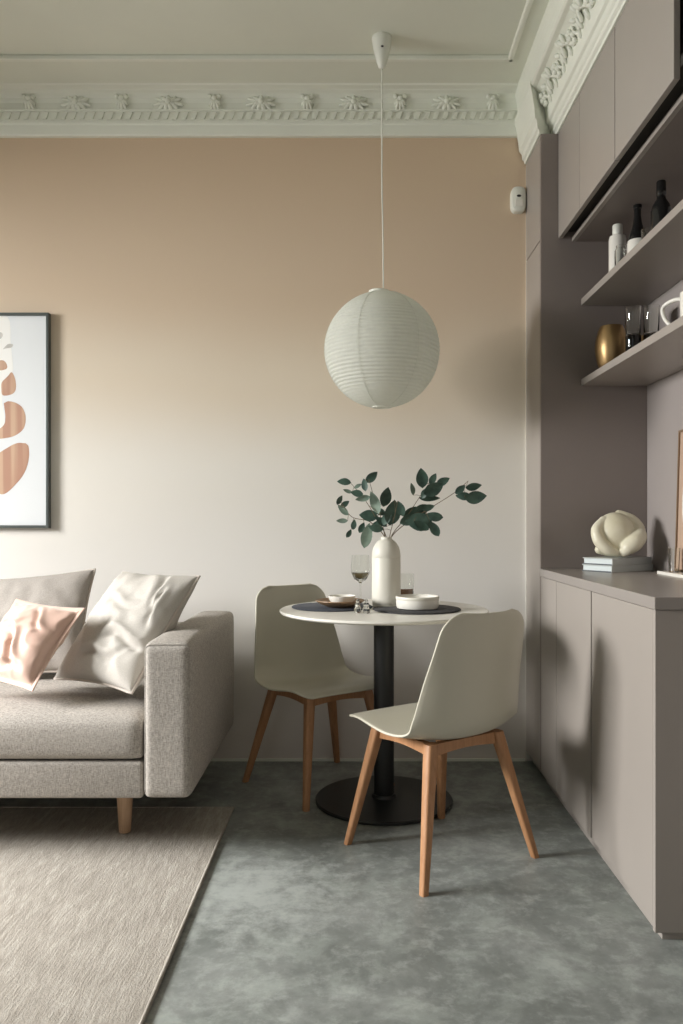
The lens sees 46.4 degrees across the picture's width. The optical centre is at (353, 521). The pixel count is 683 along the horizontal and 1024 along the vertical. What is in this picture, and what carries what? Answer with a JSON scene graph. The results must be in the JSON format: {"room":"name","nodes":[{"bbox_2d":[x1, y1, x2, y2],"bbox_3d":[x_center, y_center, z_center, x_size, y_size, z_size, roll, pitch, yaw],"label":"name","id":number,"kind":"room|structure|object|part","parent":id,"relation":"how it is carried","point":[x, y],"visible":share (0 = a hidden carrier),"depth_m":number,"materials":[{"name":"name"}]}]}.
{"room":"dining room","nodes":[
{"label":"dining room","id":0,"kind":"room"},
{"bbox_2d":[0,138,531,760],"bbox_3d":[-1.080,-0.490,3.745,4.940,3.180,0.150,0,0,0],"label":"wall","id":1,"kind":"structure","parent":0,"point":[192,290],"depth_m":3.67,"materials":[{"name":"paint"}]},
{"bbox_2d":[0,313,50,527],"bbox_3d":[-1.745,-0.465,3.655,0.700,0.985,0.029,0,0,0],"label":"framed print","id":2,"kind":"object","parent":1,"relation":"attached to","point":[25,338],"visible":1,"depth_m":3.65,"materials":[{"name":"grey paper"}]},
{"bbox_2d":[0,83,517,137],"bbox_3d":[-1.300,-1.864,3.614,4.200,0.192,0.112,0,0,0],"label":"trim","id":3,"kind":"structure","parent":1,"relation":"attached to","point":[27,110],"depth_m":3.64,"materials":[{"name":"white paint"}]},
{"bbox_2d":[211,758,524,760],"bbox_3d":[-1.306,1.094,3.666,4.187,0.012,0.008,0,0,0],"label":"baseboard","id":4,"kind":"structure","parent":1,"relation":"attached to","point":[213,759],"depth_m":3.66,"materials":[{"name":"white paint"}]},
{"bbox_2d":[510,186,525,213],"bbox_3d":[0.752,-1.475,3.649,0.068,0.116,0.040,0,0,0],"label":"sensor","id":5,"kind":"object","parent":1,"relation":"attached to","point":[518,194],"visible":1,"depth_m":3.63,"materials":[{"name":"white plastic"}]},
{"bbox_3d":[0.752,-1.454,3.631,0.036,0.030,0.004,0,0,0],"label":"panel","id":6,"kind":"part","parent":5,"relation":"part of","materials":[{"name":"white plastic"}]},
{"bbox_2d":[515,80,550,163],"bbox_3d":[0.792,-1.740,3.488,0.116,0.196,0.344,0,0,0],"label":"trim","id":7,"kind":"structure","parent":1,"relation":"attached to","point":[530,120],"depth_m":3.43,"materials":[{"name":"white paint"}]},
{"bbox_2d":[515,0,627,133],"bbox_3d":[0.948,-1.801,0.725,0.430,0.318,5.850,0,0,0],"label":"trim","id":8,"kind":"structure","parent":1,"relation":"attached to","point":[571,36],"depth_m":3.00,"materials":[{"name":"white paint"}]},
{"bbox_2d":[0,0,548,82],"bbox_3d":[-1.080,-2.020,0.735,4.940,0.120,6.170,0,0,0],"label":"ceiling","id":9,"kind":"structure","parent":0,"point":[27,27],"depth_m":3.24,"materials":[{"name":"paint"}]},
{"bbox_2d":[0,0,532,61],"bbox_3d":[-1.113,-1.964,0.744,3.574,0.021,5.288,0,0,0],"label":"trim","id":10,"kind":"structure","parent":9,"relation":"attached to","point":[3,58],"depth_m":3.37,"materials":[{"name":"white paint"}]},
{"bbox_2d":[324,32,439,408],"bbox_3d":[0.114,-1.221,3.250,0.469,1.509,0.469,0,0,-42],"label":"pendant lamp","id":11,"kind":"object","parent":9,"relation":"hanging from","point":[382,348],"visible":1,"depth_m":3.09,"materials":[{"name":"white paper"}]},
{"bbox_3d":[0.114,-0.700,3.250,0.470,0.460,0.470,0,0,0],"label":"lamp shade","id":12,"kind":"part","parent":11,"relation":"part of","materials":[{"name":"paper"}]},
{"bbox_3d":[0.117,-1.405,3.250,0.012,0.900,0.006,0,0,0],"label":"cord","id":13,"kind":"part","parent":11,"relation":"part of","materials":[{"name":"white plastic"}]},
{"bbox_2d":[0,761,682,1023],"bbox_3d":[-1.080,1.160,0.735,4.940,0.120,6.170,0,0,0],"label":"floor","id":14,"kind":"structure","parent":0,"point":[288,922],"depth_m":2.22,"materials":[{"name":"concrete"}]},
{"bbox_2d":[0,807,233,1023],"bbox_3d":[-1.729,1.093,1.800,2.542,0.012,2.500,0,0,0],"label":"rug","id":15,"kind":"object","parent":14,"relation":"on","point":[94,916],"visible":0.98,"depth_m":2.28,"materials":[{"name":"carpet"}]},
{"bbox_2d":[0,611,233,833],"bbox_3d":[-1.641,0.744,3.080,2.240,0.713,0.968,0,0,0],"label":"sofa","id":16,"kind":"object","parent":14,"relation":"on","point":[60,738],"visible":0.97,"depth_m":2.61,"materials":[{"name":"grey fabric"}]},
{"bbox_2d":[0,598,84,691],"bbox_3d":[-1.175,0.428,2.839,0.363,0.280,0.228,0,0,26],"label":"cushion","id":17,"kind":"object","parent":16,"relation":"on","point":[31,633],"visible":1,"depth_m":2.77,"materials":[{"name":"pink fabric"}]},
{"bbox_2d":[0,568,95,672],"bbox_3d":[-1.335,0.415,3.235,0.576,0.444,0.256,0,0,5],"label":"cushion","id":18,"kind":"object","parent":16,"relation":"on","point":[72,589],"visible":0.5,"depth_m":3.23,"materials":[{"name":"beige fabric"}]},
{"bbox_2d":[0,674,143,758],"bbox_3d":[-1.641,0.701,2.971,1.897,0.166,0.738,0,0,0],"label":"seat cushion","id":19,"kind":"object","parent":16,"relation":"on","point":[60,719],"depth_m":2.62,"materials":[{"name":"grey fabric"}]},
{"bbox_3d":[-1.641,0.848,3.076,1.897,0.120,0.928,0,0,0],"label":"seat","id":20,"kind":"part","parent":16,"relation":"part of","materials":[{"name":"grey fabric"}]},
{"bbox_3d":[-0.805,0.996,2.800,0.062,0.184,0.062,0,0,0],"label":"leg","id":21,"kind":"part","parent":16,"relation":"part of","materials":[{"name":"brown wood"}]},
{"bbox_2d":[53,571,200,694],"bbox_3d":[-0.843,0.392,2.957,0.442,0.388,0.339,0,0,35],"label":"cushion","id":22,"kind":"object","parent":16,"relation":"on","point":[135,609],"visible":0.94,"depth_m":2.87,"materials":[{"name":"fabric"}]},
{"bbox_3d":[-0.611,0.645,3.080,0.180,0.517,0.968,0,0,0],"label":"arm","id":23,"kind":"part","parent":16,"relation":"part of"},
{"bbox_2d":[242,583,394,811],"bbox_3d":[-0.145,0.688,3.343,0.496,0.824,0.495,0,0,-36],"label":"dining chair","id":24,"kind":"object","parent":14,"relation":"on","point":[301,661],"visible":0.88,"depth_m":3.44,"materials":[{"name":"beige plastic"}]},
{"bbox_3d":[-0.393,0.894,3.366,0.163,0.412,0.047,0,0,0],"label":"leg","id":25,"kind":"part","parent":24,"relation":"part of","materials":[{"name":"brown wood"}]},
{"bbox_3d":[-0.253,0.709,3.258,0.022,0.039,0.262,0,0,-36],"label":"seat rail","id":26,"kind":"part","parent":24,"relation":"part of","materials":[{"name":"brown wood"}]},
{"bbox_3d":[-0.174,0.894,3.096,0.047,0.412,0.146,0,0,-1],"label":"leg","id":27,"kind":"part","parent":24,"relation":"part of","materials":[{"name":"brown wood"}]},
{"bbox_3d":[-0.090,0.894,3.585,0.047,0.412,0.163,0,0,18],"label":"leg","id":28,"kind":"part","parent":24,"relation":"part of","materials":[{"name":"brown wood"}]},
{"bbox_3d":[-0.062,0.709,3.228,0.270,0.039,0.022,0,0,-36],"label":"seat rail","id":29,"kind":"part","parent":24,"relation":"part of","materials":[{"name":"brown wood"}]},
{"bbox_3d":[0.098,0.894,3.293,0.146,0.412,0.047,0,0,19],"label":"leg","id":30,"kind":"part","parent":24,"relation":"part of","materials":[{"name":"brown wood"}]},
{"bbox_2d":[280,599,488,825],"bbox_3d":[0.118,0.722,3.150,0.820,0.757,0.820,0,0,0],"label":"dining table","id":31,"kind":"object","parent":14,"relation":"on","point":[386,803],"visible":0.7,"depth_m":3.11,"materials":[{"name":"white laminate"}]},
{"bbox_2d":[292,602,371,611],"bbox_3d":[-0.088,0.340,3.200,0.324,0.006,0.324,0,0,0],"label":"placemat","id":32,"kind":"object","parent":31,"relation":"on","point":[314,606],"visible":0.66,"depth_m":3.10,"materials":[{"name":"black fabric"}]},
{"bbox_2d":[315,598,364,607],"bbox_3d":[-0.055,0.322,3.160,0.196,0.028,0.196,0,0,0],"label":"wooden plate","id":33,"kind":"object","parent":32,"relation":"on","point":[324,601],"visible":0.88,"depth_m":3.10,"materials":[{"name":"brown wood"}]},
{"bbox_2d":[328,594,354,601],"bbox_3d":[-0.048,0.311,3.162,0.108,0.038,0.108,0,0,0],"label":"bowl","id":34,"kind":"object","parent":33,"relation":"on","point":[337,597],"visible":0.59,"depth_m":3.13,"materials":[{"name":"white ceramic"}]},
{"bbox_2d":[354,599,360,612],"bbox_3d":[0.014,0.317,3.005,0.025,0.051,0.025,0,0,-22],"label":"shaker","id":35,"kind":"object","parent":31,"relation":"on","point":[357,609],"visible":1,"depth_m":3.00,"materials":[{"name":"clear glass"}]},
{"bbox_2d":[351,555,369,598],"bbox_3d":[0.027,0.240,3.320,0.080,0.205,0.080,0,0,0],"label":"wine glass","id":36,"kind":"object","parent":31,"relation":"on","point":[360,564],"visible":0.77,"depth_m":3.29,"materials":[{"name":"clear glass"}]},
{"bbox_2d":[363,599,369,613],"bbox_3d":[0.046,0.316,2.990,0.026,0.054,0.026,0,0,22],"label":"shaker","id":37,"kind":"object","parent":31,"relation":"on","point":[366,609],"visible":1,"depth_m":2.98,"materials":[{"name":"clear glass"}]},
{"bbox_3d":[0.118,1.085,3.150,0.540,0.030,0.540,0,0,0],"label":"plate","id":38,"kind":"part","parent":31,"relation":"part of","materials":[{"name":"black metal"}]},
{"bbox_2d":[372,537,400,606],"bbox_3d":[0.131,0.201,3.235,0.117,0.283,0.117,0,0,0],"label":"vase","id":39,"kind":"object","parent":31,"relation":"on","point":[386,556],"visible":0.91,"depth_m":3.19,"materials":[{"name":"beige ceramic"}]},
{"bbox_2d":[336,496,384,547],"bbox_3d":[0.031,0.010,3.269,0.219,0.238,0.046,0,0,12],"label":"eucalyptus sprig","id":40,"kind":"object","parent":39,"relation":"in","point":[366,536],"visible":0.84,"depth_m":3.27,"materials":[{"name":"green plant"}]},
{"bbox_3d":[0.036,0.023,3.269,0.211,0.212,0.040,0,0,13],"label":"stem","id":41,"kind":"part","parent":40,"relation":"part of","materials":[{"name":"brown"}]},
{"bbox_2d":[337,478,385,535],"bbox_3d":[0.040,-0.023,3.192,0.214,0.304,0.038,0,0,-16],"label":"eucalyptus sprig","id":42,"kind":"object","parent":39,"relation":"in","point":[375,504],"visible":0.92,"depth_m":3.19,"materials":[{"name":"green plant"}]},
{"bbox_2d":[359,472,391,535],"bbox_3d":[0.087,-0.039,3.254,0.133,0.335,0.040,0,0,0],"label":"eucalyptus sprig","id":43,"kind":"object","parent":39,"relation":"in","point":[385,497],"visible":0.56,"depth_m":3.26,"materials":[{"name":"green plant"}]},
{"bbox_2d":[368,500,404,536],"bbox_3d":[0.131,0.020,3.207,0.149,0.218,0.053,0,0,0],"label":"eucalyptus sprig","id":44,"kind":"object","parent":39,"relation":"in","point":[392,514],"visible":0.87,"depth_m":3.19,"materials":[{"name":"green plant"}]},
{"bbox_2d":[391,468,449,535],"bbox_3d":[0.265,-0.046,3.264,0.255,0.350,0.040,0,0,-3],"label":"eucalyptus sprig","id":45,"kind":"object","parent":39,"relation":"in","point":[429,493],"visible":0.79,"depth_m":3.26,"materials":[{"name":"green plant"}]},
{"bbox_3d":[0.238,-0.022,3.263,0.201,0.301,0.034,0,0,-5],"label":"stem","id":46,"kind":"part","parent":45,"relation":"part of","materials":[{"name":"brown"}]},
{"bbox_2d":[391,481,486,536],"bbox_3d":[0.328,-0.018,3.174,0.395,0.293,0.050,0,0,13],"label":"eucalyptus sprig","id":47,"kind":"object","parent":39,"relation":"in","point":[419,520],"visible":0.91,"depth_m":3.18,"materials":[{"name":"green plant"}]},
{"bbox_2d":[401,573,413,594],"bbox_3d":[0.214,0.280,3.370,0.080,0.125,0.080,0,0,0],"label":"tumbler","id":48,"kind":"object","parent":31,"relation":"on","point":[407,579],"visible":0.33,"depth_m":3.33,"materials":[{"name":"clear glass"}]},
{"bbox_2d":[373,605,460,614],"bbox_3d":[0.245,0.340,3.115,0.344,0.006,0.344,0,0,0],"label":"placemat","id":49,"kind":"object","parent":31,"relation":"on","point":[442,609],"visible":0.7,"depth_m":3.03,"materials":[{"name":"black fabric"}]},
{"bbox_2d":[396,594,438,609],"bbox_3d":[0.247,0.312,3.105,0.169,0.048,0.169,0,0,0],"label":"bowl","id":50,"kind":"object","parent":49,"relation":"on","point":[404,601],"visible":1,"depth_m":3.04,"materials":[{"name":"white ceramic"}]},
{"bbox_2d":[344,609,538,896],"bbox_3d":[0.280,0.688,2.658,0.496,0.824,0.495,0,0,-35],"label":"dining chair","id":51,"kind":"object","parent":14,"relation":"on","point":[470,689],"visible":1,"depth_m":2.48,"materials":[{"name":"beige plastic"}]},
{"bbox_3d":[0.038,0.894,2.713,0.146,0.412,0.047,0,0,21],"label":"leg","id":52,"kind":"part","parent":51,"relation":"part of","materials":[{"name":"brown wood"}]},
{"bbox_3d":[0.164,0.709,2.585,0.022,0.039,0.262,0,0,-35],"label":"seat rail","id":53,"kind":"part","parent":51,"relation":"part of","materials":[{"name":"brown wood"}]},
{"bbox_3d":[0.219,0.894,2.417,0.047,0.412,0.163,0,0,19],"label":"leg","id":54,"kind":"part","parent":51,"relation":"part of","materials":[{"name":"brown wood"}]},
{"bbox_3d":[0.314,0.894,2.904,0.047,0.412,0.146,0,0,0],"label":"leg","id":55,"kind":"part","parent":51,"relation":"part of","materials":[{"name":"brown wood"}]},
{"bbox_3d":[0.353,0.709,2.552,0.270,0.039,0.022,0,0,-35],"label":"seat rail","id":56,"kind":"part","parent":51,"relation":"part of","materials":[{"name":"brown wood"}]},
{"bbox_3d":[0.527,0.894,2.629,0.163,0.412,0.047,0,0,1],"label":"leg","id":57,"kind":"part","parent":51,"relation":"part of","materials":[{"name":"brown wood"}]},
{"bbox_2d":[541,577,561,802],"bbox_3d":[1.014,0.665,3.243,0.449,0.869,0.255,0,0,0],"label":"base cabinet","id":58,"kind":"object","parent":14,"relation":"on","point":[548,586],"visible":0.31,"depth_m":3.24,"materials":[{"name":"grey"}]},
{"bbox_2d":[556,581,596,849],"bbox_3d":[1.014,0.665,2.888,0.449,0.869,0.455,0,0,0],"label":"base cabinet","id":59,"kind":"object","parent":14,"relation":"on","point":[573,604],"visible":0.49,"depth_m":2.86,"materials":[{"name":"grey"}]},
{"bbox_2d":[526,134,646,778],"bbox_3d":[1.014,-0.271,3.519,0.449,2.741,0.299,0,0,0],"label":"tall cabinet","id":60,"kind":"object","parent":14,"relation":"on","point":[586,446],"visible":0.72,"depth_m":3.37,"materials":[{"name":"paint"}]},
{"bbox_3d":[0.799,-1.419,3.524,0.018,0.443,0.268,0,0,0],"label":"door","id":61,"kind":"part","parent":60,"relation":"part of","materials":[{"name":"paint"}]},
{"bbox_3d":[0.799,-0.070,3.524,0.018,2.245,0.268,0,0,0],"label":"door","id":62,"kind":"part","parent":60,"relation":"part of","materials":[{"name":"paint"}]},
{"bbox_2d":[592,592,682,938],"bbox_3d":[1.014,0.665,2.375,0.449,0.869,0.570,0,0,0],"label":"base cabinet","id":63,"kind":"object","parent":14,"relation":"on","point":[637,650],"visible":0.82,"depth_m":2.20,"materials":[{"name":"grey"}]},
{"bbox_2d":[540,569,682,609],"bbox_3d":[1.012,0.213,2.727,0.453,0.033,1.285,0,0,0],"label":"countertop","id":64,"kind":"structure","parent":63,"relation":"on","point":[649,589],"depth_m":2.55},
{"bbox_2d":[582,564,652,572],"bbox_3d":[1.067,0.183,3.225,0.263,0.027,0.146,0,0,-34],"label":"book","id":65,"kind":"object","parent":64,"relation":"on","point":[586,567],"visible":0.95,"depth_m":3.16,"materials":[{"name":"white paper"}]},
{"bbox_2d":[583,556,651,565],"bbox_3d":[1.066,0.156,3.227,0.257,0.027,0.142,0,0,-35],"label":"book","id":66,"kind":"object","parent":65,"relation":"on","point":[606,560],"visible":0.96,"depth_m":3.17,"materials":[{"name":"white paper"}]},
{"bbox_2d":[591,510,646,556],"bbox_3d":[1.060,0.046,3.183,0.205,0.189,0.171,0,0,26],"label":"knot sculpture","id":67,"kind":"object","parent":66,"relation":"on","point":[618,533],"visible":1,"depth_m":3.14,"materials":[{"name":"beige ceramic"}]},
{"bbox_2d":[657,571,682,577],"bbox_3d":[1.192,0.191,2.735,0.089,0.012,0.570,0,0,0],"label":"book","id":68,"kind":"object","parent":64,"relation":"on","point":[667,573],"visible":0.8,"depth_m":2.91,"materials":[{"name":"white paper"}]},
{"bbox_2d":[667,548,679,571],"bbox_3d":[1.176,0.140,2.930,0.044,0.090,0.044,0,0,0],"label":"tumbler","id":69,"kind":"object","parent":68,"relation":"on","point":[673,553],"visible":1,"depth_m":2.91,"materials":[{"name":"clear glass"}]},
{"bbox_2d":[675,429,682,571],"bbox_3d":[1.224,-0.080,2.765,0.029,0.530,0.490,0,0,0],"label":"picture frame","id":70,"kind":"object","parent":68,"relation":"on","point":[679,497],"visible":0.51,"depth_m":2.99,"materials":[{"name":"brown wood"}]},
{"bbox_3d":[0.799,0.643,2.378,0.018,0.824,0.541,0,0,0],"label":"door","id":71,"kind":"part","parent":63,"relation":"part of","materials":[{"name":"paint"}]},
{"bbox_3d":[1.014,0.654,2.099,0.449,0.847,0.018,0,0,0],"label":"panel","id":72,"kind":"part","parent":63,"relation":"part of","materials":[{"name":"paint"}]},
{"bbox_2d":[647,279,682,570],"bbox_3d":[1.315,-0.490,0.735,0.150,3.180,5.870,0,0,0],"label":"wall","id":73,"kind":"structure","parent":0,"point":[664,396],"depth_m":3.19,"materials":[{"name":"paint"}]},
{"bbox_2d":[558,94,650,241],"bbox_3d":[1.051,-1.413,3.209,0.376,0.456,0.318,0,0,0],"label":"upper cabinet","id":74,"kind":"object","parent":73,"relation":"attached to","point":[589,225],"visible":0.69,"depth_m":3.20,"materials":[{"name":"paint"}]},
{"bbox_3d":[0.872,-1.419,3.208,0.018,0.444,0.314,0,0,0],"label":"door","id":75,"kind":"part","parent":74,"relation":"part of","materials":[{"name":"paint"}]},
{"bbox_3d":[0.929,-1.193,3.209,0.016,0.016,0.318,0,0,0],"label":"rail","id":76,"kind":"part","parent":74,"relation":"part of","materials":[{"name":"paint"}]},
{"bbox_2d":[580,27,682,211],"bbox_3d":[1.051,-1.413,2.845,0.376,0.456,0.410,0,0,0],"label":"upper cabinet","id":77,"kind":"object","parent":73,"relation":"attached to","point":[618,185],"visible":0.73,"depth_m":2.82,"materials":[{"name":"paint"}]},
{"bbox_3d":[0.872,-1.419,2.845,0.018,0.444,0.406,0,0,0],"label":"door","id":78,"kind":"part","parent":77,"relation":"part of","materials":[{"name":"paint"}]},
{"bbox_3d":[0.929,-1.193,2.845,0.016,0.016,0.410,0,0,0],"label":"rail","id":79,"kind":"part","parent":77,"relation":"part of","materials":[{"name":"metal"}]},
{"bbox_2d":[581,200,682,304],"bbox_3d":[1.099,-0.929,2.284,0.279,0.028,2.169,0,0,0],"label":"wall shelf","id":80,"kind":"object","parent":73,"relation":"attached to","point":[654,265],"visible":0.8,"depth_m":2.90,"materials":[{"name":"paint"}]},
{"bbox_2d":[609,223,625,270],"bbox_3d":[1.025,-1.049,3.100,0.066,0.212,0.066,0,0,0],"label":"bottle","id":81,"kind":"object","parent":80,"relation":"on","point":[617,237],"visible":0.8,"depth_m":3.08,"materials":[{"name":"white ceramic"}]},
{"bbox_2d":[615,244,626,264],"bbox_3d":[1.020,-0.998,3.040,0.050,0.110,0.050,0,0,0],"label":"glass jar","id":82,"kind":"object","parent":80,"relation":"on","point":[621,249],"visible":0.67,"depth_m":3.02,"materials":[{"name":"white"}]},
{"bbox_2d":[627,204,643,253],"bbox_3d":[1.060,-1.064,2.980,0.074,0.242,0.074,0,0,0],"label":"wine bottle","id":83,"kind":"object","parent":80,"relation":"on","point":[635,234],"visible":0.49,"depth_m":2.96,"materials":[{"name":"black glass"}]},
{"bbox_2d":[641,226,650,239],"bbox_3d":[1.040,-0.986,2.800,0.060,0.085,0.060,0,0,0],"label":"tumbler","id":84,"kind":"object","parent":80,"relation":"on","point":[646,230],"visible":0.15,"depth_m":2.78,"materials":[{"name":"clear glass"}]},
{"bbox_2d":[651,180,671,229],"bbox_3d":[1.060,-1.059,2.750,0.068,0.232,0.068,0,0,0],"label":"wine bottle","id":85,"kind":"object","parent":80,"relation":"on","point":[661,207],"visible":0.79,"depth_m":2.73,"materials":[{"name":"black glass"}]},
{"bbox_2d":[581,316,682,385],"bbox_3d":[1.099,-0.589,2.284,0.279,0.028,2.169,0,0,0],"label":"wall shelf","id":86,"kind":"object","parent":73,"relation":"attached to","point":[659,356],"visible":1,"depth_m":2.89,"materials":[{"name":"paint"}]},
{"bbox_2d":[595,324,624,367],"bbox_3d":[1.045,-0.698,3.235,0.130,0.190,0.130,0,0,0],"label":"brass vase","id":87,"kind":"object","parent":86,"relation":"on","point":[610,339],"visible":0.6,"depth_m":3.19,"materials":[{"name":"gold metal"}]},
{"bbox_2d":[625,335,640,351],"bbox_3d":[1.075,-0.659,3.070,0.060,0.112,0.060,0,0,0],"label":"tumbler","id":88,"kind":"object","parent":86,"relation":"on","point":[631,341],"visible":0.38,"depth_m":3.05,"materials":[{"name":"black glass"}]},
{"bbox_2d":[625,305,640,335],"bbox_3d":[1.075,-0.772,3.070,0.060,0.112,0.060,0,0,0],"label":"tumbler","id":89,"kind":"object","parent":88,"relation":"on","point":[632,312],"visible":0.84,"depth_m":3.05,"materials":[{"name":"clear glass"}]},
{"bbox_2d":[643,334,652,339],"bbox_3d":[1.140,-0.659,3.055,0.060,0.112,0.060,0,0,0],"label":"tumbler","id":90,"kind":"object","parent":86,"relation":"on","point":[646,335],"visible":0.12,"depth_m":3.04,"materials":[{"name":"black glass"}]},
{"bbox_2d":[643,304,659,334],"bbox_3d":[1.140,-0.772,3.055,0.060,0.112,0.060,0,0,0],"label":"tumbler","id":91,"kind":"object","parent":90,"relation":"on","point":[651,312],"visible":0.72,"depth_m":3.03,"materials":[{"name":"clear glass"}]},
{"bbox_2d":[660,291,682,324],"bbox_3d":[1.041,-0.662,2.525,0.166,0.118,0.090,0,0,40],"label":"mug","id":92,"kind":"object","parent":86,"relation":"on","point":[666,321],"visible":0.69,"depth_m":2.58,"materials":[{"name":"white ceramic"}]},
{"bbox_2d":[680,291,682,316],"bbox_3d":[1.070,-0.662,2.500,0.090,0.118,0.090,0,0,0],"label":"cup","id":93,"kind":"object","parent":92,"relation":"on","point":[681,294],"depth_m":2.50,"materials":[{"name":"white ceramic"}]},
{"bbox_2d":[615,0,682,163],"bbox_3d":[1.051,-1.413,2.395,0.376,0.456,0.490,0,0,0],"label":"upper cabinet","id":94,"kind":"object","parent":73,"relation":"attached to","point":[648,33],"visible":1,"depth_m":2.41,"materials":[{"name":"paint"}]},
{"bbox_3d":[0.929,-1.193,2.395,0.016,0.016,0.490,0,0,0],"label":"rail","id":95,"kind":"part","parent":94,"relation":"part of","materials":[{"name":"paint"}]}
]}

